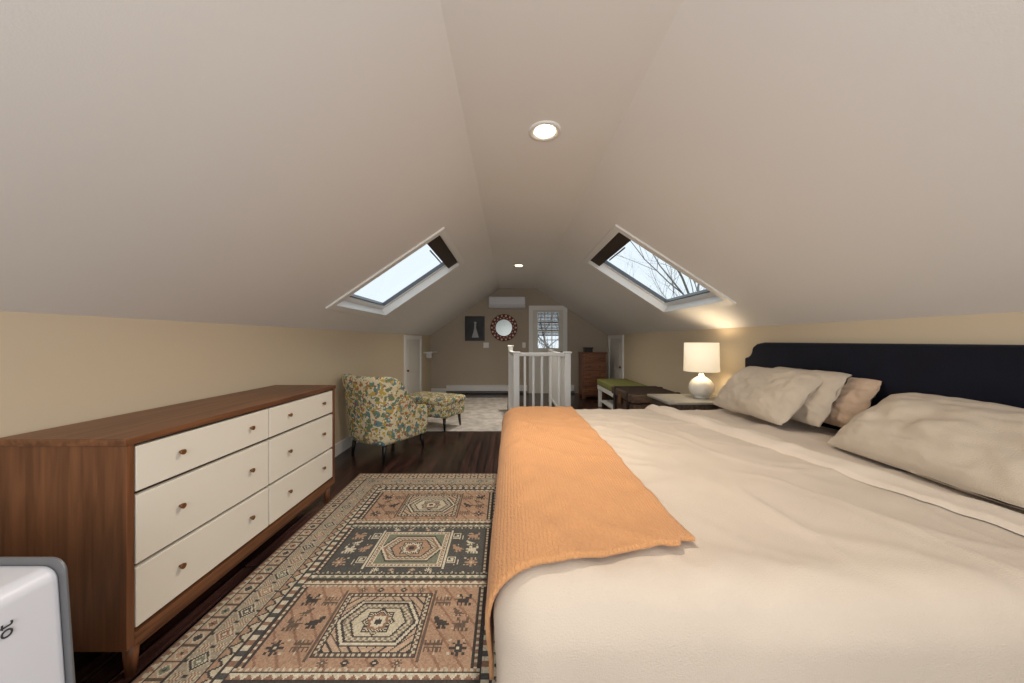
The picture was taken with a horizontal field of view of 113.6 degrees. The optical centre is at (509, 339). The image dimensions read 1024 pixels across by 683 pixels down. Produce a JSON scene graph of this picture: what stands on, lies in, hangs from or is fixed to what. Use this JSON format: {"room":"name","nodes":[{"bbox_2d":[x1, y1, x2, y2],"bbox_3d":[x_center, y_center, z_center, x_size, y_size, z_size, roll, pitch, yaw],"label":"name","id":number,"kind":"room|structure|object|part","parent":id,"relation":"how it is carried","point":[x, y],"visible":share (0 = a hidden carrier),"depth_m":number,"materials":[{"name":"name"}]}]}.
{"room":"bedroom","nodes":[
{"label":"bedroom","id":0,"kind":"room"},
{"bbox_2d":[0,311,429,443],"bbox_3d":[-2.000,0.595,3.550,0.100,1.411,9.500,0,0,0],"label":"wall","id":1,"kind":"structure","parent":0,"point":[57,370],"depth_m":1.83,"materials":[{"name":"beige paint"}]},
{"bbox_2d":[335,436,356,456],"bbox_3d":[-1.943,1.230,2.520,0.014,0.140,7.240,0,0,0],"label":"baseboard","id":2,"kind":"structure","parent":1,"relation":"attached to","point":[346,443],"depth_m":3.90,"materials":[{"name":"white"}]},
{"bbox_2d":[404,335,406,389],"bbox_3d":[-1.935,0.605,6.195,0.030,1.391,0.090,0,0,0],"label":"door frame","id":3,"kind":"structure","parent":1,"relation":"attached to","point":[405,336],"depth_m":6.16,"materials":[{"name":"white wood"}]},
{"bbox_2d":[407,339,419,391],"bbox_3d":[-1.944,0.639,6.725,0.012,1.301,0.970,0,0,0],"label":"slab","id":4,"kind":"object","parent":1,"relation":"attached to","point":[409,341],"visible":0.32,"depth_m":6.73,"materials":[{"name":"white wood"}]},
{"bbox_2d":[408,344,418,368],"bbox_3d":[-1.940,0.315,6.725,0.020,0.471,0.750,0,0,0],"label":"panel","id":5,"kind":"object","parent":4,"relation":"attached to","point":[413,349],"visible":0.99,"depth_m":6.70,"materials":[{"name":"white wood"}]},
{"bbox_2d":[408,371,418,393],"bbox_3d":[-1.940,0.900,6.725,0.020,0.500,0.750,0,0,0],"label":"panel","id":6,"kind":"object","parent":4,"relation":"attached to","point":[413,378],"visible":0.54,"depth_m":6.70,"materials":[{"name":"white wood"}]},
{"bbox_2d":[407,335,420,338],"bbox_3d":[-1.935,-0.051,6.725,0.030,0.080,0.970,0,0,0],"label":"door frame","id":7,"kind":"structure","parent":1,"relation":"in","point":[408,336],"depth_m":6.67,"materials":[{"name":"white wood"}]},
{"bbox_2d":[420,336,421,391],"bbox_3d":[-1.935,0.605,7.255,0.030,1.391,0.090,0,0,0],"label":"door frame","id":8,"kind":"structure","parent":1,"relation":"attached to","point":[421,336],"depth_m":7.27,"materials":[{"name":"white wood"}]},
{"bbox_2d":[424,351,437,357],"bbox_3d":[-1.850,0.345,7.825,0.200,0.150,0.550,0,0,0],"label":"wall shelf","id":9,"kind":"object","parent":1,"relation":"attached to","point":[428,353],"visible":1,"depth_m":7.80,"materials":[{"name":"white wood"}]},
{"bbox_2d":[73,393,612,682],"bbox_3d":[0.215,1.350,3.550,4.530,0.100,9.500,0,0,0],"label":"floor","id":10,"kind":"structure","parent":0,"point":[442,451],"depth_m":3.36,"materials":[{"name":"brown wood"}]},
{"bbox_2d":[0,557,75,682],"bbox_3d":[-1.405,0.927,0.750,0.635,0.746,0.300,0,0,0],"label":"heater","id":11,"kind":"object","parent":10,"relation":"on","point":[36,641],"visible":1,"depth_m":0.81,"materials":[{"name":"white plastic"}]},
{"bbox_2d":[0,385,335,677],"bbox_3d":[-1.675,0.835,2.002,0.511,0.930,1.511,0,0,0],"label":"dresser","id":12,"kind":"object","parent":10,"relation":"on","point":[145,511],"visible":0.97,"depth_m":1.39,"materials":[{"name":"brown wood"}]},
{"bbox_3d":[-1.477,1.232,1.305,0.052,0.135,0.052,0,0,0],"label":"leg","id":13,"kind":"part","parent":12,"relation":"part of","materials":[{"name":"brown wood"}]},
{"bbox_3d":[-1.424,0.487,1.459,0.010,0.023,0.023,0,0,0],"label":"knob","id":14,"kind":"part","parent":12,"relation":"part of","materials":[{"name":"brown wood"}]},
{"bbox_3d":[-1.424,0.722,1.459,0.010,0.023,0.023,0,0,0],"label":"knob","id":15,"kind":"part","parent":12,"relation":"part of","materials":[{"name":"brown wood"}]},
{"bbox_3d":[-1.424,0.984,1.459,0.010,0.023,0.023,0,0,0],"label":"knob","id":16,"kind":"part","parent":12,"relation":"part of","materials":[{"name":"brown wood"}]},
{"bbox_3d":[-1.453,0.497,1.643,0.028,0.174,0.708,0,0,0],"label":"drawer","id":17,"kind":"part","parent":12,"relation":"part of","materials":[{"name":"white wood"}]},
{"bbox_3d":[-1.453,0.732,1.643,0.028,0.264,0.708,0,0,0],"label":"drawer","id":18,"kind":"part","parent":12,"relation":"part of","materials":[{"name":"white wood"}]},
{"bbox_3d":[-1.453,0.994,1.643,0.028,0.228,0.708,0,0,0],"label":"drawer","id":19,"kind":"part","parent":12,"relation":"part of","materials":[{"name":"white wood"}]},
{"bbox_3d":[-1.482,1.190,2.002,0.030,0.040,1.375,0,0,0],"label":"leg rail","id":20,"kind":"part","parent":12,"relation":"part of","materials":[{"name":"brown wood"}]},
{"bbox_3d":[-1.453,0.732,2.362,0.028,0.264,0.708,0,0,0],"label":"drawer","id":21,"kind":"part","parent":12,"relation":"part of","materials":[{"name":"white wood"}]},
{"bbox_3d":[-1.453,0.994,2.362,0.028,0.228,0.708,0,0,0],"label":"drawer","id":22,"kind":"part","parent":12,"relation":"part of","materials":[{"name":"white wood"}]},
{"bbox_3d":[-1.453,0.497,2.362,0.028,0.174,0.708,0,0,0],"label":"drawer","id":23,"kind":"part","parent":12,"relation":"part of","materials":[{"name":"white wood"}]},
{"bbox_3d":[-1.477,1.232,2.700,0.052,0.135,0.052,0,0,0],"label":"leg","id":24,"kind":"part","parent":12,"relation":"part of","materials":[{"name":"brown wood"}]},
{"bbox_2d":[132,473,496,682],"bbox_3d":[-0.610,1.293,2.075,1.690,0.010,2.373,0,0,0],"label":"area rug","id":25,"kind":"object","parent":10,"relation":"on","point":[386,582],"visible":0.81,"depth_m":1.65,"materials":[{"name":"fabric"}]},
{"bbox_2d":[342,373,427,461],"bbox_3d":[-1.448,0.843,3.925,0.803,0.919,0.853,0,0,30],"label":"armchair","id":26,"kind":"object","parent":10,"relation":"on","point":[381,411],"visible":1,"depth_m":3.58,"materials":[{"name":"fabric"}]},
{"bbox_3d":[-1.786,1.214,3.847,0.059,0.175,0.050,0,0,0],"label":"leg","id":27,"kind":"part","parent":26,"relation":"part of","materials":[{"name":"black wood"}]},
{"bbox_3d":[-1.349,1.214,3.591,0.050,0.175,0.061,0,0,0],"label":"leg","id":28,"kind":"part","parent":26,"relation":"part of","materials":[{"name":"black wood"}]},
{"bbox_3d":[-1.073,1.214,4.066,0.061,0.176,0.053,0,0,0],"label":"leg","id":29,"kind":"part","parent":26,"relation":"part of","materials":[{"name":"black wood"}]},
{"bbox_2d":[427,398,507,430],"bbox_3d":[-0.775,1.288,6.125,1.450,0.011,2.750,0,0,0],"label":"shag rug","id":30,"kind":"object","parent":10,"relation":"on","point":[479,414],"visible":0.64,"depth_m":5.50,"materials":[{"name":"beige carpet"}]},
{"bbox_2d":[409,391,465,430],"bbox_3d":[-1.150,1.050,5.020,0.840,0.460,0.540,0,0,24],"label":"ottoman","id":31,"kind":"object","parent":30,"relation":"on","point":[439,405],"visible":0.69,"depth_m":4.77,"materials":[{"name":"fabric"}]},
{"bbox_2d":[409,391,465,405],"bbox_3d":[-1.150,0.875,5.020,0.840,0.110,0.540,0,0,24],"label":"cushion","id":32,"kind":"object","parent":31,"relation":"on","point":[423,397],"depth_m":4.83,"materials":[{"name":"fabric"}]},
{"bbox_3d":[-0.925,1.184,4.709,0.048,0.193,0.052,0,0,0],"label":"leg","id":33,"kind":"part","parent":31,"relation":"part of","materials":[{"name":"black wood"}]},
{"bbox_2d":[507,345,571,409],"bbox_3d":[0.435,0.698,6.000,0.960,1.205,2.120,0,0,0],"label":"stair railing","id":34,"kind":"object","parent":10,"relation":"on","point":[559,363],"visible":0.66,"depth_m":4.98,"materials":[{"name":"white wood"}]},
{"bbox_3d":[0.475,0.215,5.000,0.760,0.050,0.064,0,0,0],"label":"handrail","id":35,"kind":"part","parent":34,"relation":"part of","materials":[{"name":"white wood"}]},
{"bbox_2d":[578,352,606,398],"bbox_3d":[1.860,0.787,7.580,0.560,1.025,0.480,0,0,0],"label":"dresser","id":36,"kind":"object","parent":10,"relation":"on","point":[592,365],"visible":0.81,"depth_m":7.36,"materials":[{"name":"brown wood"}]},
{"bbox_2d":[583,347,592,351],"bbox_3d":[1.750,0.220,7.525,0.200,0.109,0.170,0,0,0],"label":"jewelry box","id":37,"kind":"object","parent":36,"relation":"on","point":[585,349],"visible":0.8,"depth_m":7.45,"materials":[{"name":"black wood"}]},
{"bbox_3d":[1.860,0.940,7.372,0.460,0.165,0.020,0,0,0],"label":"drawer","id":38,"kind":"part","parent":36,"relation":"part of","materials":[{"name":"brown wood"}]},
{"bbox_3d":[1.860,0.406,7.372,0.460,0.165,0.020,0,0,0],"label":"drawer","id":39,"kind":"part","parent":36,"relation":"part of","materials":[{"name":"brown wood"}]},
{"bbox_3d":[1.860,0.584,7.372,0.460,0.165,0.020,0,0,0],"label":"drawer","id":40,"kind":"part","parent":36,"relation":"part of","materials":[{"name":"brown wood"}]},
{"bbox_3d":[1.860,0.761,7.372,0.460,0.165,0.020,0,0,0],"label":"drawer","id":41,"kind":"part","parent":36,"relation":"part of","materials":[{"name":"brown wood"}]},
{"bbox_3d":[1.860,1.117,7.372,0.460,0.165,0.020,0,0,0],"label":"drawer","id":42,"kind":"part","parent":36,"relation":"part of","materials":[{"name":"brown wood"}]},
{"bbox_2d":[597,379,646,408],"bbox_3d":[2.010,1.030,5.950,0.600,0.540,1.320,0,0,0],"label":"storage bench","id":43,"kind":"object","parent":10,"relation":"on","point":[604,385],"visible":0.38,"depth_m":6.13,"materials":[{"name":"white"}]},
{"bbox_3d":[1.760,1.130,6.550,0.060,0.340,0.060,0,0,0],"label":"leg","id":44,"kind":"part","parent":43,"relation":"part of","materials":[{"name":"white wood"}]},
{"bbox_3d":[2.010,0.920,5.950,0.580,0.080,1.300,0,0,0],"label":"seat frame","id":45,"kind":"part","parent":43,"relation":"part of","materials":[{"name":"white wood"}]},
{"bbox_2d":[600,400,612,408],"bbox_3d":[2.010,1.185,5.950,0.500,0.030,1.200,0,0,0],"label":"shelf","id":46,"kind":"object","parent":43,"relation":"attached to","point":[609,403],"depth_m":6.27,"materials":[{"name":"white wood"}]},
{"bbox_2d":[597,379,646,390],"bbox_3d":[2.010,0.820,5.950,0.600,0.120,1.320,0,0,0],"label":"cushion","id":47,"kind":"object","parent":43,"relation":"on","point":[604,384],"depth_m":5.99,"materials":[{"name":"green fabric"}]},
{"bbox_2d":[611,386,679,408],"bbox_3d":[1.829,0.986,4.550,0.697,0.628,0.840,0,0,0],"label":"trunk","id":48,"kind":"object","parent":10,"relation":"on","point":[624,397],"visible":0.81,"depth_m":4.38,"materials":[{"name":"wicker"}]},
{"bbox_2d":[647,394,723,409],"bbox_3d":[1.965,0.965,3.650,0.730,0.670,0.540,0,0,0],"label":"nightstand","id":49,"kind":"object","parent":10,"relation":"on","point":[677,401],"visible":0.21,"depth_m":3.49,"materials":[{"name":"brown wood"}]},
{"bbox_3d":[1.635,0.725,3.650,0.014,0.110,0.380,0,0,0],"label":"drawer","id":50,"kind":"part","parent":49,"relation":"part of","materials":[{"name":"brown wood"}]},
{"bbox_2d":[683,343,719,398],"bbox_3d":[2.090,0.330,3.660,0.348,0.600,0.348,0,0,0],"label":"table lamp","id":51,"kind":"object","parent":49,"relation":"on","point":[702,358],"visible":1,"depth_m":3.55,"materials":[{"name":"white ceramic"}]},
{"bbox_3d":[2.090,0.185,3.660,0.348,0.310,0.348,0,0,0],"label":"lamp shade","id":52,"kind":"part","parent":51,"relation":"part of","materials":[{"name":"beige fabric"}]},
{"bbox_2d":[493,404,1023,682],"bbox_3d":[1.097,0.932,1.939,2.289,0.735,2.376,0,0,0],"label":"bed","id":53,"kind":"object","parent":10,"relation":"on","point":[810,559],"visible":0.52,"depth_m":0.87,"materials":[{"name":"beige fabric"}]},
{"bbox_2d":[485,406,694,679],"bbox_3d":[0.239,0.788,1.993,0.625,0.426,2.239,0,0,0],"label":"throw blanket","id":54,"kind":"object","parent":53,"relation":"on","point":[563,493],"visible":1,"depth_m":1.22,"materials":[{"name":"orange fabric"}]},
{"bbox_2d":[713,366,822,425],"bbox_3d":[1.963,0.401,2.600,0.372,0.376,0.778,0,0,2],"label":"pillow","id":55,"kind":"object","parent":53,"relation":"on","point":[772,395],"visible":0.97,"depth_m":2.41,"materials":[{"name":"fabric"}]},
{"bbox_2d":[774,367,851,426],"bbox_3d":[2.084,0.387,2.470,0.266,0.353,0.679,0,0,4],"label":"pillow","id":56,"kind":"object","parent":53,"relation":"on","point":[817,408],"visible":0.39,"depth_m":2.18,"materials":[{"name":"fabric"}]},
{"bbox_2d":[824,377,881,426],"bbox_3d":[2.180,0.403,2.320,0.192,0.319,0.582,0,0,1],"label":"pillow","id":57,"kind":"object","parent":53,"relation":"on","point":[855,397],"visible":0.38,"depth_m":2.10,"materials":[{"name":"beige fabric"}]},
{"bbox_2d":[827,393,1023,509],"bbox_3d":[1.995,0.442,1.470,0.452,0.341,0.888,0,0,2],"label":"pillow","id":58,"kind":"object","parent":53,"relation":"on","point":[973,447],"visible":1,"depth_m":1.42,"materials":[{"name":"fabric"}]},
{"bbox_2d":[745,342,1023,429],"bbox_3d":[2.324,0.661,1.935,0.077,1.278,2.670,0,0,0],"label":"headboard","id":59,"kind":"object","parent":10,"relation":"on","point":[978,372],"visible":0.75,"depth_m":1.87,"materials":[{"name":"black fabric"}]},
{"bbox_2d":[0,0,1023,334],"bbox_3d":[0.215,-0.685,3.550,4.330,1.149,9.300,0,0,0],"label":"ceiling","id":60,"kind":"structure","parent":0,"point":[240,162],"depth_m":1.43,"materials":[{"name":"white paint"}]},
{"bbox_2d":[338,301,384,313],"bbox_3d":[-1.665,-0.384,3.725,0.090,0.119,1.230,0,0,0],"label":"shaft","id":61,"kind":"object","parent":60,"relation":"attached to","point":[344,303],"visible":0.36,"depth_m":3.67,"materials":[{"name":"white paint"}]},
{"bbox_2d":[325,227,464,317],"bbox_3d":[-1.135,-0.654,3.725,1.084,0.744,1.370,0,0,0],"label":"window frame","id":62,"kind":"structure","parent":60,"relation":"attached to","point":[442,230],"depth_m":3.10,"materials":[{"name":"white wood"}]},
{"bbox_2d":[344,231,463,308],"bbox_3d":[-1.142,-0.751,3.725,1.098,0.712,1.230,0,0,0],"label":"window","id":63,"kind":"structure","parent":60,"relation":"attached to","point":[445,237],"depth_m":3.86,"materials":[{"name":"white wood"}]},
{"bbox_3d":[-1.651,-0.435,3.725,0.080,0.080,1.150,0,0,0],"label":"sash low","id":64,"kind":"part","parent":63,"relation":"part of","materials":[{"name":"white wood"}]},
{"bbox_2d":[350,294,384,305],"bbox_3d":[-1.620,-0.456,3.725,0.036,0.042,1.150,0,0,0],"label":"low gasket","id":65,"kind":"object","parent":63,"relation":"on","point":[353,295],"visible":0.64,"depth_m":3.77,"materials":[{"name":"grey metal"}]},
{"bbox_2d":[383,262,444,304],"bbox_3d":[-1.196,-0.745,4.292,0.916,0.641,0.016,0,0,0],"label":"gasket","id":66,"kind":"object","parent":63,"relation":"attached to","point":[433,270],"visible":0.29,"depth_m":4.28,"materials":[{"name":"grey rubber"}]},
{"bbox_3d":[-1.196,-0.745,4.320,0.991,0.699,0.040,0,0,0],"label":"sash","id":67,"kind":"part","parent":63,"relation":"part of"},
{"bbox_2d":[428,235,456,268],"bbox_3d":[-0.749,-0.981,3.725,0.142,0.116,1.210,0,0,0],"label":"blind cassette","id":68,"kind":"object","parent":63,"relation":"attached to","point":[437,245],"visible":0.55,"depth_m":3.64,"materials":[{"name":"brown fabric"}]},
{"bbox_2d":[382,260,458,313],"bbox_3d":[-1.177,-0.716,4.350,1.066,0.783,0.020,0,0,0],"label":"shaft","id":69,"kind":"object","parent":60,"relation":"attached to","point":[445,269],"visible":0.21,"depth_m":4.34,"materials":[{"name":"white paint"}]},
{"bbox_2d":[529,120,560,140],"bbox_3d":[0.210,-1.269,2.020,0.196,0.038,0.196,0,0,0],"label":"recessed light","id":70,"kind":"object","parent":60,"relation":"in","point":[545,132],"visible":0.98,"depth_m":2.01,"materials":[{"name":"white plastic"}]},
{"bbox_2d":[589,260,666,310],"bbox_3d":[1.545,-0.751,4.350,1.084,0.768,0.020,0,0,0],"label":"shaft","id":71,"kind":"object","parent":60,"relation":"attached to","point":[602,267],"visible":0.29,"depth_m":4.34,"materials":[{"name":"white paint"}]},
{"bbox_2d":[584,228,715,305],"bbox_3d":[1.511,-0.787,3.725,1.117,0.697,1.230,0,0,0],"label":"window","id":72,"kind":"structure","parent":60,"relation":"attached to","point":[612,232],"depth_m":3.81,"materials":[{"name":"white wood"}]},
{"bbox_2d":[591,233,630,265],"bbox_3d":[1.109,-1.010,3.725,0.143,0.115,1.210,0,0,0],"label":"blind cassette","id":73,"kind":"object","parent":72,"relation":"attached to","point":[618,241],"visible":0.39,"depth_m":3.63,"materials":[{"name":"brown fabric"}]},
{"bbox_2d":[609,247,624,260],"bbox_3d":[1.185,-0.952,3.725,0.018,0.018,0.530,0,0,0],"label":"handle bar","id":74,"kind":"object","parent":73,"relation":"attached to","point":[624,247],"visible":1,"depth_m":3.70,"materials":[{"name":"grey metal"}]},
{"bbox_2d":[604,261,665,301],"bbox_3d":[1.565,-0.780,4.292,0.935,0.627,0.016,0,0,0],"label":"gasket","id":75,"kind":"object","parent":72,"relation":"attached to","point":[609,264],"visible":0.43,"depth_m":4.28,"materials":[{"name":"grey rubber"}]},
{"bbox_3d":[1.565,-0.780,4.320,1.010,0.684,0.040,0,0,0],"label":"sash","id":76,"kind":"part","parent":72,"relation":"part of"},
{"bbox_2d":[665,289,709,302],"bbox_3d":[1.998,-0.499,3.725,0.035,0.042,1.150,0,0,0],"label":"low gasket","id":77,"kind":"object","parent":72,"relation":"on","point":[704,290],"visible":0.64,"depth_m":3.74,"materials":[{"name":"grey"}]},
{"bbox_3d":[2.029,-0.478,3.725,0.080,0.080,1.150,0,0,0],"label":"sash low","id":78,"kind":"part","parent":72,"relation":"part of","materials":[{"name":"white wood"}]},
{"bbox_2d":[583,224,736,314],"bbox_3d":[1.505,-0.689,3.725,1.105,0.726,1.370,0,0,0],"label":"window frame","id":79,"kind":"structure","parent":60,"relation":"attached to","point":[616,227],"depth_m":3.10,"materials":[{"name":"white wood"}]},
{"bbox_2d":[665,296,721,310],"bbox_3d":[2.044,-0.427,3.725,0.088,0.120,1.230,0,0,0],"label":"shaft","id":80,"kind":"object","parent":60,"relation":"attached to","point":[713,298],"visible":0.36,"depth_m":3.66,"materials":[{"name":"white paint"}]},
{"bbox_2d":[430,289,606,392],"bbox_3d":[0.215,0.020,8.250,4.330,2.560,0.100,0,0,0],"label":"wall","id":81,"kind":"structure","parent":0,"point":[457,361],"depth_m":8.20,"materials":[{"name":"beige paint"}]},
{"bbox_2d":[431,388,445,392],"bbox_3d":[-1.745,1.240,8.193,0.370,0.120,0.015,0,0,0],"label":"baseboard","id":82,"kind":"structure","parent":81,"relation":"attached to","point":[442,390],"depth_m":8.19,"materials":[{"name":"white wood"}]},
{"bbox_2d":[465,316,484,340],"bbox_3d":[-0.860,-0.280,8.178,0.480,0.600,0.044,0,0,0],"label":"framed photograph","id":83,"kind":"object","parent":81,"relation":"attached to","point":[474,325],"visible":1,"depth_m":8.16,"materials":[{"name":"black wood"}]},
{"bbox_2d":[483,342,488,347],"bbox_3d":[-0.585,0.125,8.191,0.130,0.130,0.018,0,0,0],"label":"light switch","id":84,"kind":"object","parent":81,"relation":"attached to","point":[485,344],"visible":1,"depth_m":8.19,"materials":[{"name":"white plastic"}]},
{"bbox_2d":[490,314,516,340],"bbox_3d":[-0.150,-0.300,8.165,0.660,0.660,0.050,0,0,0],"label":"round wall mirror","id":85,"kind":"object","parent":81,"relation":"attached to","point":[503,327],"visible":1,"depth_m":8.16,"materials":[{"name":"clear glass"}]},
{"bbox_3d":[-0.150,-0.300,8.175,0.410,0.410,0.001,0,0,0],"label":"glass","id":86,"kind":"part","parent":85,"relation":"part of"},
{"bbox_2d":[489,297,524,308],"bbox_3d":[-0.070,-0.900,8.082,0.880,0.280,0.235,0,0,0],"label":"air conditioner","id":87,"kind":"object","parent":81,"relation":"attached to","point":[494,302],"visible":1,"depth_m":7.98,"materials":[{"name":"white plastic"}]},
{"bbox_2d":[446,385,573,392],"bbox_3d":[0.005,1.190,8.156,3.110,0.180,0.082,0,0,0],"label":"baseboard heater","id":88,"kind":"object","parent":81,"relation":"attached to","point":[449,388],"visible":0.8,"depth_m":8.13,"materials":[{"name":"white metal"}]},
{"bbox_2d":[529,310,532,392],"bbox_3d":[0.510,0.230,8.185,0.100,2.140,0.030,0,0,0],"label":"door frame","id":89,"kind":"structure","parent":81,"relation":"attached to","point":[530,311],"depth_m":8.17,"materials":[{"name":"white wood"}]},
{"bbox_2d":[533,310,537,392],"bbox_3d":[0.620,0.285,8.189,0.120,2.030,0.022,0,0,0],"label":"stile","id":90,"kind":"object","parent":81,"relation":"attached to","point":[535,312],"visible":0.8,"depth_m":8.18,"materials":[{"name":"white wood"}]},
{"bbox_2d":[529,306,566,392],"bbox_3d":[0.930,0.230,8.165,0.940,2.140,0.110,0,0,0],"label":"door","id":91,"kind":"structure","parent":81,"relation":"in","point":[540,350],"depth_m":8.18,"materials":[{"name":"white wood"}]},
{"bbox_3d":[0.853,-0.240,8.210,0.020,0.880,0.020,0,0,0],"label":"muntin","id":92,"kind":"part","parent":91,"relation":"part of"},
{"bbox_3d":[0.940,0.725,8.175,0.400,0.750,0.010,0,0,0],"label":"raised panel","id":93,"kind":"part","parent":91,"relation":"part of","materials":[{"name":"white wood"}]},
{"bbox_3d":[0.940,-0.705,8.189,0.520,0.050,0.022,0,0,0],"label":"top rail","id":94,"kind":"part","parent":91,"relation":"part of","materials":[{"name":"white wood"}]},
{"bbox_3d":[0.940,0.750,8.189,0.520,1.100,0.022,0,0,0],"label":"panel","id":95,"kind":"part","parent":91,"relation":"part of","materials":[{"name":"white wood"}]},
{"bbox_3d":[1.027,-0.240,8.210,0.020,0.880,0.020,0,0,0],"label":"muntin","id":96,"kind":"part","parent":91,"relation":"part of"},
{"bbox_3d":[1.250,0.285,8.189,0.100,2.030,0.022,0,0,0],"label":"stile","id":97,"kind":"part","parent":91,"relation":"part of","materials":[{"name":"white wood"}]},
{"bbox_2d":[538,322,557,323],"bbox_3d":[0.940,-0.418,8.238,0.500,0.024,0.025,0,0,0],"label":"blind slat","id":98,"kind":"object","parent":81,"relation":"attached to","point":[538,322],"visible":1,"depth_m":8.23,"materials":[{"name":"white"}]},
{"bbox_2d":[538,330,558,331],"bbox_3d":[0.940,-0.220,8.205,0.520,0.040,0.030,0,0,0],"label":"meeting rail","id":99,"kind":"object","parent":81,"relation":"attached to","point":[538,330],"visible":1,"depth_m":8.19,"materials":[{"name":"white wood"}]},
{"bbox_2d":[563,310,566,351],"bbox_3d":[1.350,0.230,8.185,0.100,2.140,0.030,0,0,0],"label":"door frame","id":100,"kind":"structure","parent":81,"relation":"attached to","point":[564,311],"depth_m":8.17,"materials":[{"name":"white wood"}]},
{"bbox_2d":[607,312,1023,395],"bbox_3d":[2.430,0.585,3.550,0.100,1.431,9.500,0,0,0],"label":"wall","id":101,"kind":"structure","parent":0,"point":[650,358],"depth_m":2.92,"materials":[{"name":"beige paint"}]},
{"bbox_2d":[608,335,609,378],"bbox_3d":[2.365,0.595,8.005,0.030,1.411,0.090,0,0,0],"label":"door frame","id":102,"kind":"structure","parent":101,"relation":"attached to","point":[608,335],"depth_m":7.99,"materials":[{"name":"white wood"}]},
{"bbox_2d":[609,335,620,338],"bbox_3d":[2.365,-0.071,7.525,0.030,0.080,0.870,0,0,0],"label":"door frame","id":103,"kind":"structure","parent":101,"relation":"in","point":[610,336],"depth_m":7.50,"materials":[{"name":"white wood"}]},
{"bbox_2d":[610,339,620,378],"bbox_3d":[2.374,0.629,7.525,0.012,1.321,0.870,0,0,0],"label":"slab","id":104,"kind":"object","parent":101,"relation":"attached to","point":[614,366],"visible":0.31,"depth_m":7.52,"materials":[{"name":"white wood"}]},
{"bbox_2d":[611,343,619,364],"bbox_3d":[2.370,0.304,7.525,0.020,0.491,0.650,0,0,0],"label":"panel","id":105,"kind":"object","parent":104,"relation":"attached to","point":[615,347],"visible":1,"depth_m":7.49,"materials":[{"name":"white wood"}]},
{"bbox_2d":[611,368,619,378],"bbox_3d":[2.370,0.900,7.525,0.020,0.500,0.650,0,0,0],"label":"panel","id":106,"kind":"object","parent":104,"relation":"attached to","point":[615,374],"visible":0.49,"depth_m":7.49,"materials":[{"name":"white wood"}]},
{"bbox_2d":[621,335,623,378],"bbox_3d":[2.365,0.595,7.045,0.030,1.411,0.090,0,0,0],"label":"door frame","id":107,"kind":"structure","parent":101,"relation":"attached to","point":[622,336],"depth_m":7.00,"materials":[{"name":"white wood"}]},
{"label":"outside","id":108,"kind":"structure","parent":0,"visible":0},
{"label":"ground","id":109,"kind":"structure","parent":108,"visible":0},
{"bbox_2d":[538,315,557,347],"bbox_3d":[0.573,-0.295,18.318,5.370,11.206,10.465,0,0,-41],"label":"bare tree","id":110,"kind":"object","parent":109,"relation":"on","point":[541,340],"visible":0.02,"depth_m":17.31,"materials":[{"name":"grey plant"}]},
{"bbox_2d":[614,241,703,297],"bbox_3d":[7.631,-3.162,14.964,14.344,16.942,7.776,0,0,-25],"label":"bare tree","id":111,"kind":"object","parent":109,"relation":"on","point":[672,283],"visible":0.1,"depth_m":12.96,"materials":[{"name":"grey plant"}]}
]}

